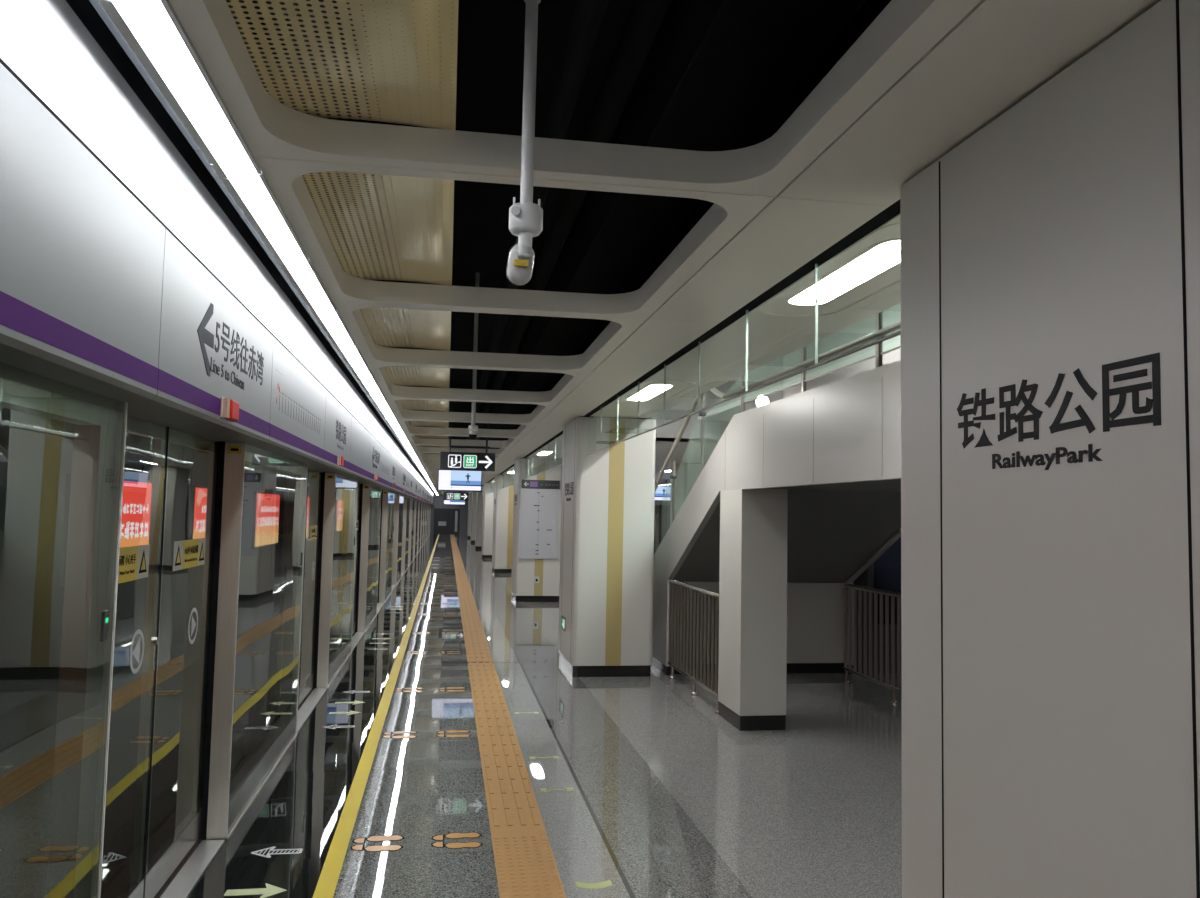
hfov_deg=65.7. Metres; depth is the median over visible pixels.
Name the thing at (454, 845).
sticker
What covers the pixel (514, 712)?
sticker
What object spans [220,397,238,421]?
lamp
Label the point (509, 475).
pane
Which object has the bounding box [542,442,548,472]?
pane
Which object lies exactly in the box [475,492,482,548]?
column
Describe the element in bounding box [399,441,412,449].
ceiling light
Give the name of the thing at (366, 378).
diffuser
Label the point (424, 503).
fixed glass panel
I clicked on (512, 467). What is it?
pane
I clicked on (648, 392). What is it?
diffuser
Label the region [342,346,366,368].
diffuser
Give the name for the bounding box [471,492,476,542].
column
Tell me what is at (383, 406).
diffuser
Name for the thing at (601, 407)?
pane
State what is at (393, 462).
sign panel
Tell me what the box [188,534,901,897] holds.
floor
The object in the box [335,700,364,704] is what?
sticker
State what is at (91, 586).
fixed glass panel
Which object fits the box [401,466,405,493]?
sign panel
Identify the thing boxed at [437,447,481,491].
screen
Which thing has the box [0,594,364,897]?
track bed
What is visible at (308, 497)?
box
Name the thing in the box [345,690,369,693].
sticker
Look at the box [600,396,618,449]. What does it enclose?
pane
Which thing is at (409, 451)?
ceiling light
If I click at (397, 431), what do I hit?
diffuser
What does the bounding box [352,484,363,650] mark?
screen door
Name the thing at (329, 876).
safety line
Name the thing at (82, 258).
sign panel
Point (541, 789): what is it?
sticker
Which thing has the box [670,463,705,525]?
column
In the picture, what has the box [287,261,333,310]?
diffuser
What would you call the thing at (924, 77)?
ceiling
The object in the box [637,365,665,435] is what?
pane
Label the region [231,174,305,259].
diffuser
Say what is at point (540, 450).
pane
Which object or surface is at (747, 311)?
pane
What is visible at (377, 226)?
ceiling panel
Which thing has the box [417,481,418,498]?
sign panel
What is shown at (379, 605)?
screen door
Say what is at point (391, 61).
ceiling panel
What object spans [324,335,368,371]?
ceiling light
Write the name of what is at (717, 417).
glass railing
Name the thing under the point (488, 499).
column
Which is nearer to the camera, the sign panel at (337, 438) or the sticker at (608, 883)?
the sticker at (608, 883)
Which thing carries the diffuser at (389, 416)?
attached to the ceiling light at (388, 416)
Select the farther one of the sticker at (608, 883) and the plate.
the plate
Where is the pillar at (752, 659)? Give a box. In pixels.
[718,488,787,730]
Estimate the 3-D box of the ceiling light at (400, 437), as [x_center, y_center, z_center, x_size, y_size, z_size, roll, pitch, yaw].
[-2.927,-0.237,13.605,0.203,0.186,1.028,2,-4,-9]
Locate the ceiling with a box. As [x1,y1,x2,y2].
[169,0,1160,494]
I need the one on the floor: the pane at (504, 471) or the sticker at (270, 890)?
the sticker at (270, 890)
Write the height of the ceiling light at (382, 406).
0.186 m
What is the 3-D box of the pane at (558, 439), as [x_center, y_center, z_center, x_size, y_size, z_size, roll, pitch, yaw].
[-0.556,0.013,12.654,0.012,0.450,0.866,2,-4,-9]
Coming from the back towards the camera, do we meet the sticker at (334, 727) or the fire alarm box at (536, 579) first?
the fire alarm box at (536, 579)
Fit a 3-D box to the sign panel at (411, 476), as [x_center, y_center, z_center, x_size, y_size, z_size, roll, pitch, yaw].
[-5.035,0.972,24.710,0.036,0.574,1.955,2,-4,-9]
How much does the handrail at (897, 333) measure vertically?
0.450 m
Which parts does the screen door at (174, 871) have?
door, kick plate, kick plate, door, sill plate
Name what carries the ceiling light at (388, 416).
attached to the ceiling
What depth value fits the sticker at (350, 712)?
7.96 m
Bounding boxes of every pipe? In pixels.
[463,0,608,447]
[470,0,671,447]
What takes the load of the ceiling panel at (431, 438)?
attached to the ceiling
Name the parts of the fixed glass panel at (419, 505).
glass pane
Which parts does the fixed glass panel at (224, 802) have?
post, number plate, kick plate, frame, post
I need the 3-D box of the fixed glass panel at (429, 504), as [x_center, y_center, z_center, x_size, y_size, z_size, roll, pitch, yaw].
[-11.066,4.604,59.853,0.150,2.100,2.316,2,-4,-9]
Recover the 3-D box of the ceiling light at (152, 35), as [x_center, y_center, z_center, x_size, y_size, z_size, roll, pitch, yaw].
[-1.080,-0.972,2.406,0.203,0.186,1.028,2,-4,-9]
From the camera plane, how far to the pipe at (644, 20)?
3.94 m
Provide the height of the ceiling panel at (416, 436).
0.036 m
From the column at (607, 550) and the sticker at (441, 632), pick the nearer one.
the column at (607, 550)
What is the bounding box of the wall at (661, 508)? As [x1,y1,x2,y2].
[654,485,670,553]
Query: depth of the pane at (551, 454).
13.50 m
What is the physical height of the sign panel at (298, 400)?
0.574 m
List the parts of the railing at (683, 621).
rail, rail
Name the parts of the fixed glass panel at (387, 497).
post, kick plate, glass pane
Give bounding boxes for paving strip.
[450,535,565,897]
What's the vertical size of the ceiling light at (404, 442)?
0.186 m
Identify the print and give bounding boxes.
[534,492,549,552]
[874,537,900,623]
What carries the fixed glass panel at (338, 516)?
on the floor
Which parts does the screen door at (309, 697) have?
door, kick plate, kick plate, door, sill plate, glass pane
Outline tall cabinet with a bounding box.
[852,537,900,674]
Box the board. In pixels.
[518,480,559,558]
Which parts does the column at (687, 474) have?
panel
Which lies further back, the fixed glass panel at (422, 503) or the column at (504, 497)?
the fixed glass panel at (422, 503)
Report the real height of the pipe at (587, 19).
0.100 m
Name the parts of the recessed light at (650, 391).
frame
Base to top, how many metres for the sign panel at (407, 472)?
0.574 m
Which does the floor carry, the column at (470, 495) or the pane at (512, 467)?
the column at (470, 495)
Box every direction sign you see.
[440,408,494,471]
[443,491,468,500]
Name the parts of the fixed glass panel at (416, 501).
post, glass pane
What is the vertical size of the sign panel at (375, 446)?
0.574 m
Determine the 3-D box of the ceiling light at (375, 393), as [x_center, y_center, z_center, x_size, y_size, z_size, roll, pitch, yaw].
[-2.087,-0.571,8.515,0.203,0.186,1.028,2,-4,-9]
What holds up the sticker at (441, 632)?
on the floor
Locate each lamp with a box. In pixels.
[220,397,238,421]
[337,455,343,465]
[755,394,769,406]
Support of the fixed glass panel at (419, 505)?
on the floor
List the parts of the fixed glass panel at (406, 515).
post, glass pane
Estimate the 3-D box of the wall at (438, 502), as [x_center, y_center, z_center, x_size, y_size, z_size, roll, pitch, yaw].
[-9.488,4.747,67.288,12.800,5.900,0.200,2,-4,-9]
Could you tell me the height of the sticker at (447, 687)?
0.001 m
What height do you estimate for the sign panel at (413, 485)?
0.574 m
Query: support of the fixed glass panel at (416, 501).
on the floor
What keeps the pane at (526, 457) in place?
hanging from the ceiling
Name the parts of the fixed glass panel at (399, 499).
post, glass pane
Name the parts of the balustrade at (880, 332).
post, post, post, glass panel, post, glass panel, post, glass panel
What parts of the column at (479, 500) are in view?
panel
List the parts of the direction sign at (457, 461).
hanger rod, panel, hanger rod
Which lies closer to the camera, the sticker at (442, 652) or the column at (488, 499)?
the sticker at (442, 652)
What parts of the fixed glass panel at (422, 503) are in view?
glass pane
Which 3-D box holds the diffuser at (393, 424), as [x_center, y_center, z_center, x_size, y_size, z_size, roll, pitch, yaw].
[-2.547,-0.327,11.577,0.084,0.051,1.020,2,-4,-9]
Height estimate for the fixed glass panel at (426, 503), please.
2.100 m
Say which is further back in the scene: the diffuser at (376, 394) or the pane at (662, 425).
the diffuser at (376, 394)
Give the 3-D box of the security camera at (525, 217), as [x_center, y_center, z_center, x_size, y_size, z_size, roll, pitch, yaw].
[-0.162,-1.385,2.295,0.084,1.987,0.088,2,-4,-9]
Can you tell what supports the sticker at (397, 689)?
on the floor
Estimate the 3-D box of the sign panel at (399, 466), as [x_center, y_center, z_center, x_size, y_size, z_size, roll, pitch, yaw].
[-4.012,0.565,18.507,0.036,0.574,2.235,2,-4,-9]
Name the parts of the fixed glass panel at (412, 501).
glass pane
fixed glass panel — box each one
[0,363,127,897]
[198,441,307,839]
[313,472,357,687]
[355,484,381,631]
[377,490,394,602]
[392,494,403,584]
[401,497,409,572]
[408,498,414,563]
[413,500,418,556]
[417,501,420,551]
[420,502,423,547]
[422,503,425,544]
[425,503,426,541]
[426,504,428,538]
[428,504,429,536]
[429,505,430,535]
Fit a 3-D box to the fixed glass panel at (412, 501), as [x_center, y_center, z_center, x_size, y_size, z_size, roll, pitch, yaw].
[-6.292,2.705,30.905,0.150,2.100,2.316,2,-4,-9]
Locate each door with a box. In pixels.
[46,415,224,897]
[274,469,326,733]
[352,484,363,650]
[377,603,383,613]
[433,508,459,534]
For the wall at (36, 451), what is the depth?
11.15 m
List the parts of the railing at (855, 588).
rail, rail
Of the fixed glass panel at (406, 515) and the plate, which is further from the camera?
the fixed glass panel at (406, 515)
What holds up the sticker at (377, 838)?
on the floor
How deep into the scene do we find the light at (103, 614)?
3.03 m
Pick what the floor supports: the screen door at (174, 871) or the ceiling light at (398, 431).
the screen door at (174, 871)
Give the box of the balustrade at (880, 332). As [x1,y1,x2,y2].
[655,312,900,521]
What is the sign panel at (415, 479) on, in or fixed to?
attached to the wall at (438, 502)
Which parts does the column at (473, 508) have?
panel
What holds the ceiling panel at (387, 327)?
attached to the ceiling
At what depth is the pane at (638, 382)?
7.42 m
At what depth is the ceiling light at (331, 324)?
5.38 m
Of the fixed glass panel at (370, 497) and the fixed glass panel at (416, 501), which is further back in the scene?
the fixed glass panel at (416, 501)
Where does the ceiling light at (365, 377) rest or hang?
attached to the ceiling
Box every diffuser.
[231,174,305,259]
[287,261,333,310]
[320,312,352,344]
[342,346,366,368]
[357,370,376,386]
[369,388,384,400]
[377,401,390,411]
[384,412,395,420]
[390,421,399,427]
[395,429,403,434]
[628,385,671,400]
[789,240,899,304]
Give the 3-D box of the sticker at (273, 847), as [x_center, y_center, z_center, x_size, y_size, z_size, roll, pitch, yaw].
[-1.643,2.046,4.724,0.251,0.001,0.161,2,-4,-9]
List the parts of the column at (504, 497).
panel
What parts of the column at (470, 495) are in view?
panel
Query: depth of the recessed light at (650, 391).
7.98 m
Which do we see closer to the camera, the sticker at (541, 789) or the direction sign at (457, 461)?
the sticker at (541, 789)
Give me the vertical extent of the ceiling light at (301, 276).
0.186 m
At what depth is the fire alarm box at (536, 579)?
18.07 m
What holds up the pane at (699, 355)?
hanging from the ceiling
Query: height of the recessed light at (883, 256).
0.008 m
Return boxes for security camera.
[468,272,479,438]
[506,0,542,285]
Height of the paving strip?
0.006 m
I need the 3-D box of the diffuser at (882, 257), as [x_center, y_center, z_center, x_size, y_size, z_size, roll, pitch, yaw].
[1.087,-0.751,4.047,0.188,0.001,1.118,2,-4,-9]
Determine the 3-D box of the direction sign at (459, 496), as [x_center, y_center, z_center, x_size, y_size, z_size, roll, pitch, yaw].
[-4.632,1.199,29.975,0.797,0.918,0.093,2,-4,-9]
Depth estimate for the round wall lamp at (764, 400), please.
13.59 m
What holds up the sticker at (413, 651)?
on the floor
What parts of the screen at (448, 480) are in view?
casing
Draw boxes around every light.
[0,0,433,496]
[89,0,261,177]
[99,610,108,641]
[195,150,308,263]
[260,244,336,314]
[299,299,355,347]
[300,552,302,565]
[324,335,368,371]
[342,360,378,388]
[356,380,386,402]
[366,394,392,413]
[374,406,397,422]
[381,416,401,429]
[387,424,404,435]
[391,430,407,441]
[395,436,410,445]
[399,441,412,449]
[401,445,414,453]
[614,380,695,404]
[758,222,900,316]
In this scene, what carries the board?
attached to the column at (523, 587)
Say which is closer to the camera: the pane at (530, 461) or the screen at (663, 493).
the pane at (530, 461)
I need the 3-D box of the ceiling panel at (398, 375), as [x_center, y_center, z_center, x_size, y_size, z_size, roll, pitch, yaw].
[-1.536,-0.661,7.829,0.538,0.036,1.990,2,-4,-9]
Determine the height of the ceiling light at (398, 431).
0.186 m
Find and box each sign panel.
[0,63,164,399]
[149,229,273,441]
[265,337,325,462]
[321,390,351,472]
[348,416,369,479]
[367,434,380,484]
[379,445,390,487]
[389,455,396,490]
[395,461,401,492]
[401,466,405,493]
[405,470,409,495]
[409,474,412,496]
[412,477,414,497]
[415,479,416,498]
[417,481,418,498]
[418,483,420,499]
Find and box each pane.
[502,472,503,487]
[504,471,505,487]
[506,469,508,486]
[508,467,510,485]
[511,465,513,484]
[524,455,528,479]
[528,452,532,477]
[532,449,537,476]
[537,446,542,474]
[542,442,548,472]
[548,438,554,470]
[555,432,562,467]
[587,407,601,454]
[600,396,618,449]
[617,382,639,443]
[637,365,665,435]
[664,342,700,424]
[698,310,748,411]
[746,264,817,393]
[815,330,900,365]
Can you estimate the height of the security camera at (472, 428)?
1.790 m
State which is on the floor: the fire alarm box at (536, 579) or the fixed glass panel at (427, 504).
the fixed glass panel at (427, 504)
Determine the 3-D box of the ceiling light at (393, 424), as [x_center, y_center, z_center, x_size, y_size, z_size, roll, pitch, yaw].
[-2.591,-0.371,11.569,0.203,0.186,1.028,2,-4,-9]
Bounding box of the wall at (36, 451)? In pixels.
[0,407,312,778]
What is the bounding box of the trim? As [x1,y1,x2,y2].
[0,345,431,504]
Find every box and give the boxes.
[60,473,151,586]
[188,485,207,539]
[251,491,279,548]
[306,496,309,537]
[534,577,538,582]
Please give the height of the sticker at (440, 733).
0.001 m
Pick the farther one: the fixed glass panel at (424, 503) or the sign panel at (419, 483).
the fixed glass panel at (424, 503)
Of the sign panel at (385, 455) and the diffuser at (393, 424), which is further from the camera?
the sign panel at (385, 455)
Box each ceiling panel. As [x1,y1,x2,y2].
[226,0,458,131]
[302,171,453,286]
[360,308,450,350]
[384,366,449,387]
[399,399,448,411]
[408,410,448,427]
[414,435,447,438]
[419,438,447,447]
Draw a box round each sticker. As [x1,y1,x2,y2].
[224,883,286,897]
[251,846,302,857]
[324,724,354,728]
[329,710,361,714]
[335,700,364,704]
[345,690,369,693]
[351,835,404,851]
[382,731,417,738]
[395,687,423,691]
[406,651,427,653]
[412,632,430,633]
[431,832,482,848]
[436,730,470,737]
[438,687,465,691]
[440,651,461,653]
[441,632,459,633]
[514,712,538,713]
[529,756,558,758]
[540,788,573,791]
[575,880,611,888]
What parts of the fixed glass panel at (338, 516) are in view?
post, kick plate, glass pane, post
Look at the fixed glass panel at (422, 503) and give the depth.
42.97 m
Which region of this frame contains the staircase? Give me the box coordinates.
[652,360,900,675]
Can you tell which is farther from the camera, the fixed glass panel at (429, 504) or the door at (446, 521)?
the door at (446, 521)
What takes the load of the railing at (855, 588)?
on the floor
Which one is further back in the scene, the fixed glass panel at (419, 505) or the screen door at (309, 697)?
the fixed glass panel at (419, 505)
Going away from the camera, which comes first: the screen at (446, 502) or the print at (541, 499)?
the print at (541, 499)
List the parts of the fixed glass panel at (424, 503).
glass pane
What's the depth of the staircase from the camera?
8.74 m
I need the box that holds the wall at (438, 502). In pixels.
[381,493,467,534]
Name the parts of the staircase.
skirting, skirting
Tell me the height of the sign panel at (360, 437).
0.574 m
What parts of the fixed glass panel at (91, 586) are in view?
post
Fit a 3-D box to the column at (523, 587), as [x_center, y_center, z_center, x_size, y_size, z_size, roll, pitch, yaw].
[-1.283,1.623,18.827,0.883,2.800,1.319,2,-4,-9]
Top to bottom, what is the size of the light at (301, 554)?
0.100 m
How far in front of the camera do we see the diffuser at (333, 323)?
5.40 m
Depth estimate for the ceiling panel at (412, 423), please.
12.63 m
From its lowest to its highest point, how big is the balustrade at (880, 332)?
2.396 m
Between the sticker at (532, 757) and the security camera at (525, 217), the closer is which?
the security camera at (525, 217)
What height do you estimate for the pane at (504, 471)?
0.450 m
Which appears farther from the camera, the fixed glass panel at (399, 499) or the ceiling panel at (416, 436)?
the fixed glass panel at (399, 499)
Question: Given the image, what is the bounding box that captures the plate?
[561,615,565,630]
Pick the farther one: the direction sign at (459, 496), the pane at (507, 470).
the direction sign at (459, 496)
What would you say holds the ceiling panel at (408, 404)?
attached to the ceiling
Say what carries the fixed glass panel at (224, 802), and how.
on the floor
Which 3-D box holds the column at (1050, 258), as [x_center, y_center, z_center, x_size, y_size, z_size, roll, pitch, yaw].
[1.445,0.537,2.285,0.883,2.800,1.319,2,-4,-9]
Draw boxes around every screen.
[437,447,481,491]
[444,491,464,504]
[655,480,670,500]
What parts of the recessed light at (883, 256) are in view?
frame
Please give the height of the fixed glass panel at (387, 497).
2.100 m
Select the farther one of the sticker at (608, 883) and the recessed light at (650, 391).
the recessed light at (650, 391)
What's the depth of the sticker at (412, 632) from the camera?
13.24 m
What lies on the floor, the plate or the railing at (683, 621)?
the railing at (683, 621)
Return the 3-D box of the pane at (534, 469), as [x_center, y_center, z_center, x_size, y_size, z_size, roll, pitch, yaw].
[-1.121,0.238,16.076,0.012,0.450,0.866,2,-4,-9]
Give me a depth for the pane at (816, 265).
3.86 m
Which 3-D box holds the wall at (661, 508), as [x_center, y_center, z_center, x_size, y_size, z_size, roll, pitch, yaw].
[3.403,2.106,28.861,0.220,3.400,80.000,2,-4,-9]
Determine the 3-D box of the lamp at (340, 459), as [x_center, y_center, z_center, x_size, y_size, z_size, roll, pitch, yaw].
[-2.277,0.105,8.154,0.040,0.090,0.190,2,-4,-9]
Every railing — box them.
[648,303,900,442]
[668,579,718,713]
[843,584,900,703]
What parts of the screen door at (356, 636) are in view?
kick plate, glass pane, sill plate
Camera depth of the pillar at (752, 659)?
7.71 m
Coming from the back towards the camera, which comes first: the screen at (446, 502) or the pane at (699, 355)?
the screen at (446, 502)
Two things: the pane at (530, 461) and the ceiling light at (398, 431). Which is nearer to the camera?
the ceiling light at (398, 431)
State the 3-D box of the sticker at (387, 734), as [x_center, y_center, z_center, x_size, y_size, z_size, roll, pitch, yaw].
[-1.553,2.220,7.226,0.270,0.001,0.248,2,-4,-9]
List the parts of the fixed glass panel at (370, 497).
post, kick plate, glass pane, post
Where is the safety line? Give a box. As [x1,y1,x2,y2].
[312,534,438,897]
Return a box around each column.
[467,494,471,537]
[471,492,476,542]
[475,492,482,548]
[482,483,493,557]
[492,474,513,572]
[511,458,561,601]
[558,416,655,676]
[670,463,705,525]
[900,0,1199,897]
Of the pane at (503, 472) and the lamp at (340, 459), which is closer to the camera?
the lamp at (340, 459)
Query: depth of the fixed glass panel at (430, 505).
64.00 m

